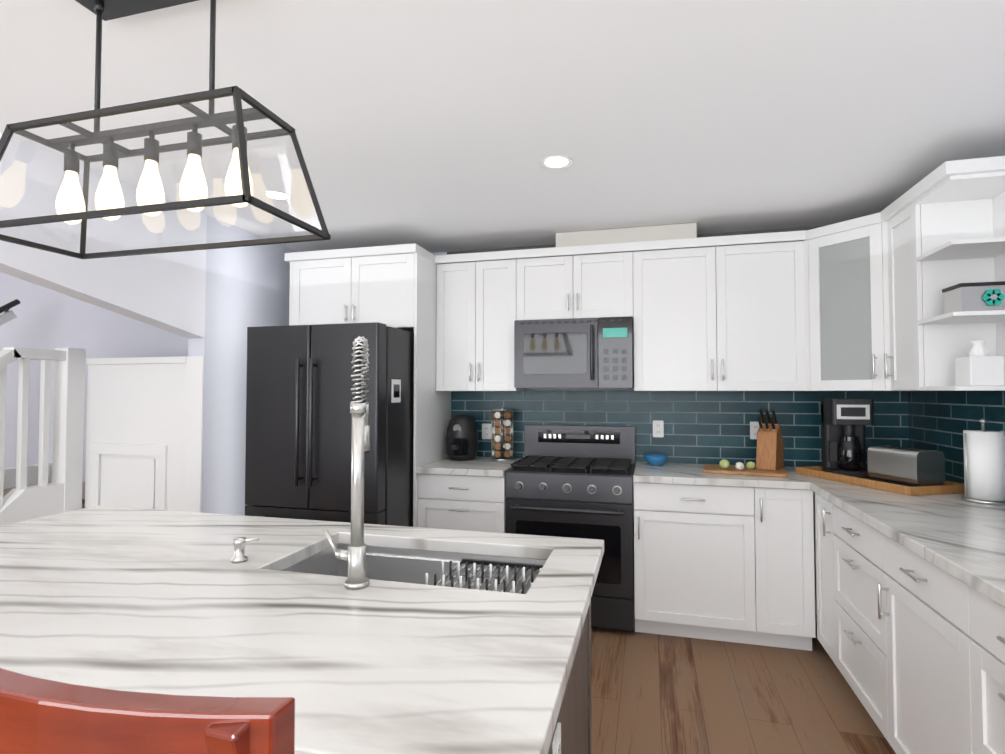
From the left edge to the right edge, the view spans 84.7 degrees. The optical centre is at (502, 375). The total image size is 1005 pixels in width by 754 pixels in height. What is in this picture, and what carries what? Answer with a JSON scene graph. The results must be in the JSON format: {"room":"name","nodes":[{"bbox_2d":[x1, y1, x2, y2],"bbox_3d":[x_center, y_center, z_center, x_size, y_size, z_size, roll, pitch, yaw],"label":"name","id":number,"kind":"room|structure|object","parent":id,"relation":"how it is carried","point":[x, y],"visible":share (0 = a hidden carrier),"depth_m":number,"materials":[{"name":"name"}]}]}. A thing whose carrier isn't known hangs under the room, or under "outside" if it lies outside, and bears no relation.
{"room":"kitchen","nodes":[
{"label":"kitchen","id":0,"kind":"room"},
{"bbox_2d":[0,272,188,481],"bbox_3d":[-6.148,0.337,5.737,9.409,2.520,1.250,0,-2,15],"label":"wall","id":1,"kind":"structure","parent":0,"point":[47,319],"depth_m":4.43,"materials":[{"name":"paint"}]},
{"bbox_2d":[85,356,203,511],"bbox_3d":[-2.231,0.710,3.478,0.923,1.640,0.153,0,-2,15],"label":"wall panel","id":2,"kind":"object","parent":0,"point":[144,435],"visible":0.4,"depth_m":3.42,"materials":[{"name":"white wood"}]},
{"bbox_2d":[0,133,297,514],"bbox_3d":[-2.316,0.280,3.510,1.100,2.500,2.310,0,-2,15],"label":"wall","id":3,"kind":"structure","parent":0,"point":[212,305],"depth_m":3.19,"materials":[{"name":"paint"}]},
{"bbox_2d":[0,0,1004,252],"bbox_3d":[-4.192,-0.999,3.886,14.400,0.080,12.200,0,-2,15],"label":"ceiling","id":4,"kind":"structure","parent":0,"point":[434,126],"depth_m":2.04,"materials":[{"name":"paint"}]},
{"bbox_2d":[0,0,330,258],"bbox_3d":[-0.909,-0.696,1.432,0.857,0.670,0.318,0,-2,15],"label":"pendant light","id":5,"kind":"object","parent":4,"relation":"hanging from","point":[72,203],"visible":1,"depth_m":1.41,"materials":[{"name":"black metal"}]},
{"bbox_2d":[261,190,291,200],"bbox_3d":[-1.235,-0.981,3.018,0.156,0.006,0.156,0,-2,15],"label":"recessed light","id":6,"kind":"object","parent":4,"relation":"in","point":[282,196],"depth_m":3.01,"materials":[{"name":"white"}]},
{"bbox_2d":[540,155,572,169],"bbox_3d":[0.253,-0.994,2.582,0.156,0.006,0.156,0,-2,15],"label":"recessed light","id":7,"kind":"object","parent":4,"relation":"in","point":[556,162],"visible":1,"depth_m":2.58,"materials":[{"name":"white"}]},
{"bbox_2d":[432,225,826,614],"bbox_3d":[0.532,0.295,4.008,4.390,2.500,0.126,0,-2,15],"label":"wall","id":8,"kind":"structure","parent":0,"point":[698,236],"depth_m":3.76,"materials":[{"name":"paint"}]},
{"bbox_2d":[435,250,525,390],"bbox_3d":[-0.147,-0.364,3.973,0.581,0.955,0.321,0,-2,15],"label":"upper cabinet","id":9,"kind":"object","parent":8,"relation":"attached to","point":[477,298],"depth_m":3.82,"materials":[{"name":"white wood"}]},
{"bbox_2d":[519,240,630,319],"bbox_3d":[0.508,-0.606,3.806,0.774,0.480,0.321,0,-2,15],"label":"upper cabinet","id":10,"kind":"object","parent":8,"relation":"attached to","point":[562,281],"depth_m":3.64,"materials":[{"name":"white wood"}]},
{"bbox_2d":[514,316,633,387],"bbox_3d":[0.491,-0.138,3.728,0.764,0.450,0.449,0,-2,15],"label":"microwave","id":11,"kind":"object","parent":10,"relation":"attached to","point":[578,353],"visible":1,"depth_m":3.56,"materials":[{"name":"black metal"}]},
{"bbox_2d":[451,390,906,468],"bbox_3d":[1.063,0.349,3.798,3.002,0.500,0.002,0,-2,15],"label":"tile backsplash","id":12,"kind":"structure","parent":8,"relation":"attached to","point":[706,427],"depth_m":3.74,"materials":[{"name":"teal tile"}]},
{"bbox_2d":[482,424,490,438],"bbox_3d":[-0.118,0.418,4.105,0.072,0.116,0.008,0,-2,15],"label":"electrical outlet","id":13,"kind":"object","parent":12,"relation":"attached to","point":[486,431],"visible":1,"depth_m":4.10,"materials":[{"name":"white plastic"}]},
{"bbox_2d":[653,420,663,436],"bbox_3d":[1.070,0.369,3.791,0.072,0.116,0.008,0,-2,15],"label":"electrical outlet","id":14,"kind":"object","parent":12,"relation":"attached to","point":[658,428],"visible":1,"depth_m":3.79,"materials":[{"name":"white plastic"}]},
{"bbox_2d":[750,422,758,438],"bbox_3d":[1.670,0.364,3.632,0.072,0.116,0.008,0,-2,15],"label":"electrical outlet","id":15,"kind":"object","parent":12,"relation":"attached to","point":[754,427],"visible":0.77,"depth_m":3.63,"materials":[{"name":"white plastic"}]},
{"bbox_2d":[631,231,798,390],"bbox_3d":[1.392,-0.377,3.534,1.071,0.955,0.380,0,-2,15],"label":"upper cabinet","id":16,"kind":"object","parent":8,"relation":"attached to","point":[717,313],"depth_m":3.42,"materials":[{"name":"white wood"}]},
{"bbox_2d":[795,214,878,390],"bbox_3d":[2.088,-0.387,3.196,0.696,0.955,0.677,0,-2,15],"label":"upper cabinet","id":17,"kind":"object","parent":8,"relation":"attached to","point":[856,304],"depth_m":3.14,"materials":[{"name":"white wood"}]},
{"bbox_2d":[875,176,1004,390],"bbox_3d":[2.131,-0.400,2.755,0.386,0.955,0.395,0,-2,15],"label":"upper cabinet","id":18,"kind":"object","parent":8,"relation":"attached to","point":[933,238],"depth_m":2.58,"materials":[{"name":"white wood"}]},
{"bbox_2d":[942,281,1004,313],"bbox_3d":[2.063,-0.325,2.367,0.230,0.125,0.157,0,-2,15],"label":"decorative box","id":19,"kind":"object","parent":18,"relation":"in","point":[980,296],"visible":0.98,"depth_m":2.32,"materials":[{"name":"silver metal"}]},
{"bbox_2d":[955,340,1003,385],"bbox_3d":[2.037,-0.053,2.359,0.120,0.200,0.120,0,-2,15],"label":"tissue box","id":20,"kind":"object","parent":18,"relation":"in","point":[979,366],"visible":1,"depth_m":2.31,"materials":[{"name":"white plastic"}]},
{"bbox_2d":[907,391,1004,483],"bbox_3d":[2.167,0.298,2.107,0.002,0.500,2.700,0,-2,15],"label":"tile backsplash","id":21,"kind":"structure","parent":8,"relation":"attached to","point":[936,420],"depth_m":2.94,"materials":[{"name":"teal tile"}]},
{"bbox_2d":[591,615,895,753],"bbox_3d":[-4.192,1.570,3.809,14.400,0.060,12.200,0,-2,15],"label":"floor","id":22,"kind":"structure","parent":0,"point":[651,693],"depth_m":2.55,"materials":[{"name":"brown wood"}]},
{"bbox_2d":[0,299,84,525],"bbox_3d":[-2.929,0.470,3.257,1.910,2.106,1.878,0,-2,15],"label":"railing","id":23,"kind":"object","parent":22,"relation":"on","point":[43,487],"depth_m":3.37,"materials":[{"name":"white wood"}]},
{"bbox_2d":[0,668,294,753],"bbox_3d":[-0.304,0.848,0.672,0.458,1.195,0.558,-1,-2,18],"label":"bar stool","id":24,"kind":"object","parent":22,"relation":"on","point":[38,715],"visible":1,"depth_m":0.40,"materials":[{"name":"brown wood"}]},
{"bbox_2d":[245,322,413,526],"bbox_3d":[-1.001,0.627,3.713,0.891,1.820,1.142,0,-2,15],"label":"refrigerator","id":25,"kind":"object","parent":22,"relation":"on","point":[299,391],"visible":0.46,"depth_m":3.25,"materials":[{"name":"black metal"}]},
{"bbox_2d":[284,243,450,526],"bbox_3d":[-0.950,0.352,3.975,0.980,2.385,0.686,0,-2,15],"label":"cabinet","id":26,"kind":"object","parent":22,"relation":"on","point":[394,286],"visible":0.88,"depth_m":3.70,"materials":[{"name":"white wood"}]},
{"bbox_2d":[418,474,505,532],"bbox_3d":[-0.186,1.090,3.785,0.579,0.898,0.631,0,-2,15],"label":"base cabinet","id":27,"kind":"object","parent":22,"relation":"on","point":[453,502],"depth_m":3.49,"materials":[{"name":"white wood"}]},
{"bbox_2d":[416,457,520,476],"bbox_3d":[-0.190,0.619,3.781,0.579,0.040,0.655,0,-2,15],"label":"countertop","id":28,"kind":"structure","parent":27,"relation":"on","point":[480,466],"depth_m":3.53,"materials":[{"name":"stone"}]},
{"bbox_2d":[446,414,477,460],"bbox_3d":[-0.297,0.440,3.937,0.230,0.325,0.290,0,-2,15],"label":"coffee maker","id":29,"kind":"object","parent":28,"relation":"on","point":[462,439],"visible":1,"depth_m":3.87,"materials":[{"name":"black plastic"}]},
{"bbox_2d":[490,407,513,460],"bbox_3d":[-0.001,0.415,3.942,0.167,0.375,0.170,0,-2,15],"label":"spice rack","id":30,"kind":"object","parent":28,"relation":"on","point":[498,445],"visible":1,"depth_m":3.89,"materials":[{"name":"silver metal"}]},
{"bbox_2d":[548,600,591,753],"bbox_3d":[-0.793,1.025,1.628,2.016,0.898,0.838,0,-2,15],"label":"kitchen island","id":31,"kind":"object","parent":22,"relation":"on","point":[574,718],"depth_m":1.51,"materials":[{"name":"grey wood"}]},
{"bbox_2d":[0,506,603,753],"bbox_3d":[-0.849,0.551,1.513,2.135,0.040,1.180,0,-2,15],"label":"island countertop","id":32,"kind":"structure","parent":31,"relation":"on","point":[170,602],"depth_m":1.14,"materials":[{"name":"stone"}]},
{"bbox_2d":[231,537,259,562],"bbox_3d":[-0.741,0.499,1.581,0.074,0.065,0.046,0,-2,15],"label":"soap dispenser","id":33,"kind":"object","parent":32,"relation":"on","point":[238,543],"visible":1,"depth_m":1.57,"materials":[{"name":"silver metal"}]},
{"bbox_2d":[322,336,370,588],"bbox_3d":[-0.384,0.211,1.461,0.134,0.632,0.189,0,-2,15],"label":"faucet","id":34,"kind":"object","parent":32,"relation":"on","point":[354,555],"visible":1,"depth_m":1.38,"materials":[{"name":"silver metal"}]},
{"bbox_2d":[283,544,545,593],"bbox_3d":[-0.256,0.669,1.611,0.802,0.258,0.452,0,-2,15],"label":"sink","id":35,"kind":"object","parent":32,"relation":"in","point":[489,573],"visible":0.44,"depth_m":1.79,"materials":[{"name":"silver metal"}]},
{"bbox_2d":[552,722,560,753],"bbox_3d":[0.112,0.784,1.121,0.008,0.116,0.072,0,-2,15],"label":"outlet","id":36,"kind":"object","parent":31,"relation":"attached to","point":[556,746],"visible":0.96,"depth_m":1.11,"materials":[{"name":"white plastic"}]},
{"bbox_2d":[505,425,634,631],"bbox_3d":[0.459,0.940,3.576,0.770,1.186,0.696,0,-2,15],"label":"range","id":37,"kind":"object","parent":22,"relation":"on","point":[572,481],"visible":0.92,"depth_m":3.32,"materials":[{"name":"black metal"}]},
{"bbox_2d":[634,483,741,642],"bbox_3d":[1.188,1.079,3.420,0.708,0.898,0.631,0,-2,15],"label":"base cabinet","id":38,"kind":"object","parent":22,"relation":"on","point":[688,538],"depth_m":3.14,"materials":[{"name":"white wood"}]},
{"bbox_2d":[633,462,799,488],"bbox_3d":[1.272,0.607,3.392,0.893,0.040,0.659,0,-2,15],"label":"countertop","id":39,"kind":"structure","parent":38,"relation":"on","point":[667,473],"depth_m":3.15,"materials":[{"name":"stone"}]},
{"bbox_2d":[643,454,667,465],"bbox_3d":[1.011,0.561,3.638,0.164,0.065,0.164,0,-2,15],"label":"bowl","id":40,"kind":"object","parent":39,"relation":"on","point":[656,459],"visible":1,"depth_m":3.59,"materials":[{"name":"blue ceramic"}]},
{"bbox_2d":[702,464,787,476],"bbox_3d":[1.457,0.575,3.332,0.460,0.018,0.280,-1,-2,23],"label":"cutting board","id":41,"kind":"object","parent":39,"relation":"on","point":[730,469],"visible":0.94,"depth_m":3.25,"materials":[{"name":"brown wood"}]},
{"bbox_2d":[719,459,754,469],"bbox_3d":[1.415,0.537,3.314,0.207,0.055,0.113,0,-2,15],"label":"fruit","id":42,"kind":"object","parent":41,"relation":"on","point":[724,463],"visible":1,"depth_m":3.31,"materials":[{"name":"green food"}]},
{"bbox_2d":[756,409,783,470],"bbox_3d":[1.629,0.384,3.364,0.110,0.363,0.203,-1,-2,40],"label":"knife block","id":43,"kind":"object","parent":41,"relation":"on","point":[770,451],"visible":1,"depth_m":3.31,"materials":[{"name":"brown wood"}]},
{"bbox_2d":[742,487,805,649],"bbox_3d":[1.595,1.075,3.283,0.376,0.898,0.688,0,-2,15],"label":"base cabinet","id":44,"kind":"object","parent":22,"relation":"on","point":[773,604],"depth_m":3.03,"materials":[{"name":"white wood"}]},
{"bbox_2d":[802,490,833,661],"bbox_3d":[1.954,1.059,2.746,0.758,0.898,0.320,0,-2,15],"label":"base cabinet","id":45,"kind":"object","parent":22,"relation":"on","point":[825,624],"depth_m":2.93,"materials":[{"name":"white wood"}]},
{"bbox_2d":[830,502,881,731],"bbox_3d":[1.865,1.045,2.288,0.696,0.898,0.723,0,-2,15],"label":"base cabinet","id":46,"kind":"object","parent":22,"relation":"on","point":[853,543],"depth_m":2.38,"materials":[{"name":"white wood"}]},
{"bbox_2d":[878,531,953,753],"bbox_3d":[1.714,1.028,1.719,0.696,0.898,0.570,0,-2,15],"label":"base cabinet","id":47,"kind":"object","parent":22,"relation":"on","point":[912,643],"depth_m":1.88,"materials":[{"name":"white wood"}]},
{"bbox_2d":[950,575,1004,753],"bbox_3d":[1.575,1.012,1.197,0.696,0.898,0.621,0,-2,15],"label":"base cabinet","id":48,"kind":"object","parent":22,"relation":"on","point":[977,622],"depth_m":1.51,"materials":[{"name":"white wood"}]},
{"bbox_2d":[783,467,1004,607],"bbox_3d":[1.805,0.571,2.202,0.748,0.040,2.685,0,-2,15],"label":"countertop","id":49,"kind":"structure","parent":48,"relation":"on","point":[955,535],"depth_m":2.02,"materials":[{"name":"stone"}]},
{"bbox_2d":[796,466,964,495],"bbox_3d":[1.988,0.553,2.954,0.350,0.040,0.720,0,-2,-13],"label":"serving tray","id":50,"kind":"object","parent":49,"relation":"on","point":[947,487],"visible":0.62,"depth_m":2.71,"materials":[{"name":"brown wood"}]},
{"bbox_2d":[821,399,873,478],"bbox_3d":[1.947,0.349,3.115,0.210,0.430,0.212,0,-2,15],"label":"coffee maker","id":51,"kind":"object","parent":50,"relation":"on","point":[844,422],"visible":1,"depth_m":3.05,"materials":[{"name":"black plastic"}]},
{"bbox_2d":[867,446,944,486],"bbox_3d":[2.026,0.461,2.796,0.170,0.186,0.300,0,-2,-13],"label":"toaster","id":52,"kind":"object","parent":50,"relation":"on","point":[909,467],"visible":0.98,"depth_m":2.69,"materials":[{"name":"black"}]},
{"bbox_2d":[961,419,1004,504],"bbox_3d":[2.136,0.375,2.444,0.163,0.365,0.164,0,-2,15],"label":"paper towel holder","id":53,"kind":"object","parent":49,"relation":"on","point":[984,465],"visible":1,"depth_m":2.39,"materials":[{"name":"white paper"}]}
]}

